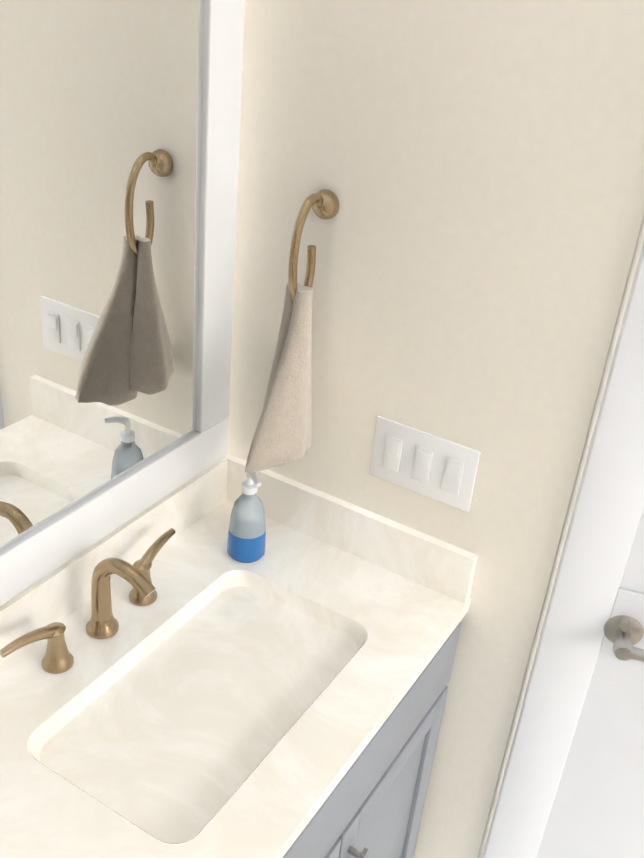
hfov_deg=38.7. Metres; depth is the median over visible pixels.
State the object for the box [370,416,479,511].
switch plate
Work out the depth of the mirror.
1.41 m
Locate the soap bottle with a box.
[227,471,265,562]
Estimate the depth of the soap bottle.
1.71 m
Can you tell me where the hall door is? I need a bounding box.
[482,241,643,857]
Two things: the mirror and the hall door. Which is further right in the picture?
the hall door
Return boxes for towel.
[245,282,312,471]
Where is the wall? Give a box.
[228,0,643,857]
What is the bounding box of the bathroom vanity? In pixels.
[0,453,477,857]
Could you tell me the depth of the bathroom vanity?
1.51 m
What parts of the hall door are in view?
lever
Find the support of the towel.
hanging from the towel ring
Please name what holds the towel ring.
attached to the wall
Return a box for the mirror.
[0,0,244,605]
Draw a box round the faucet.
[0,528,175,674]
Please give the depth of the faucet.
1.52 m
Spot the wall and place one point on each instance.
(476, 166)

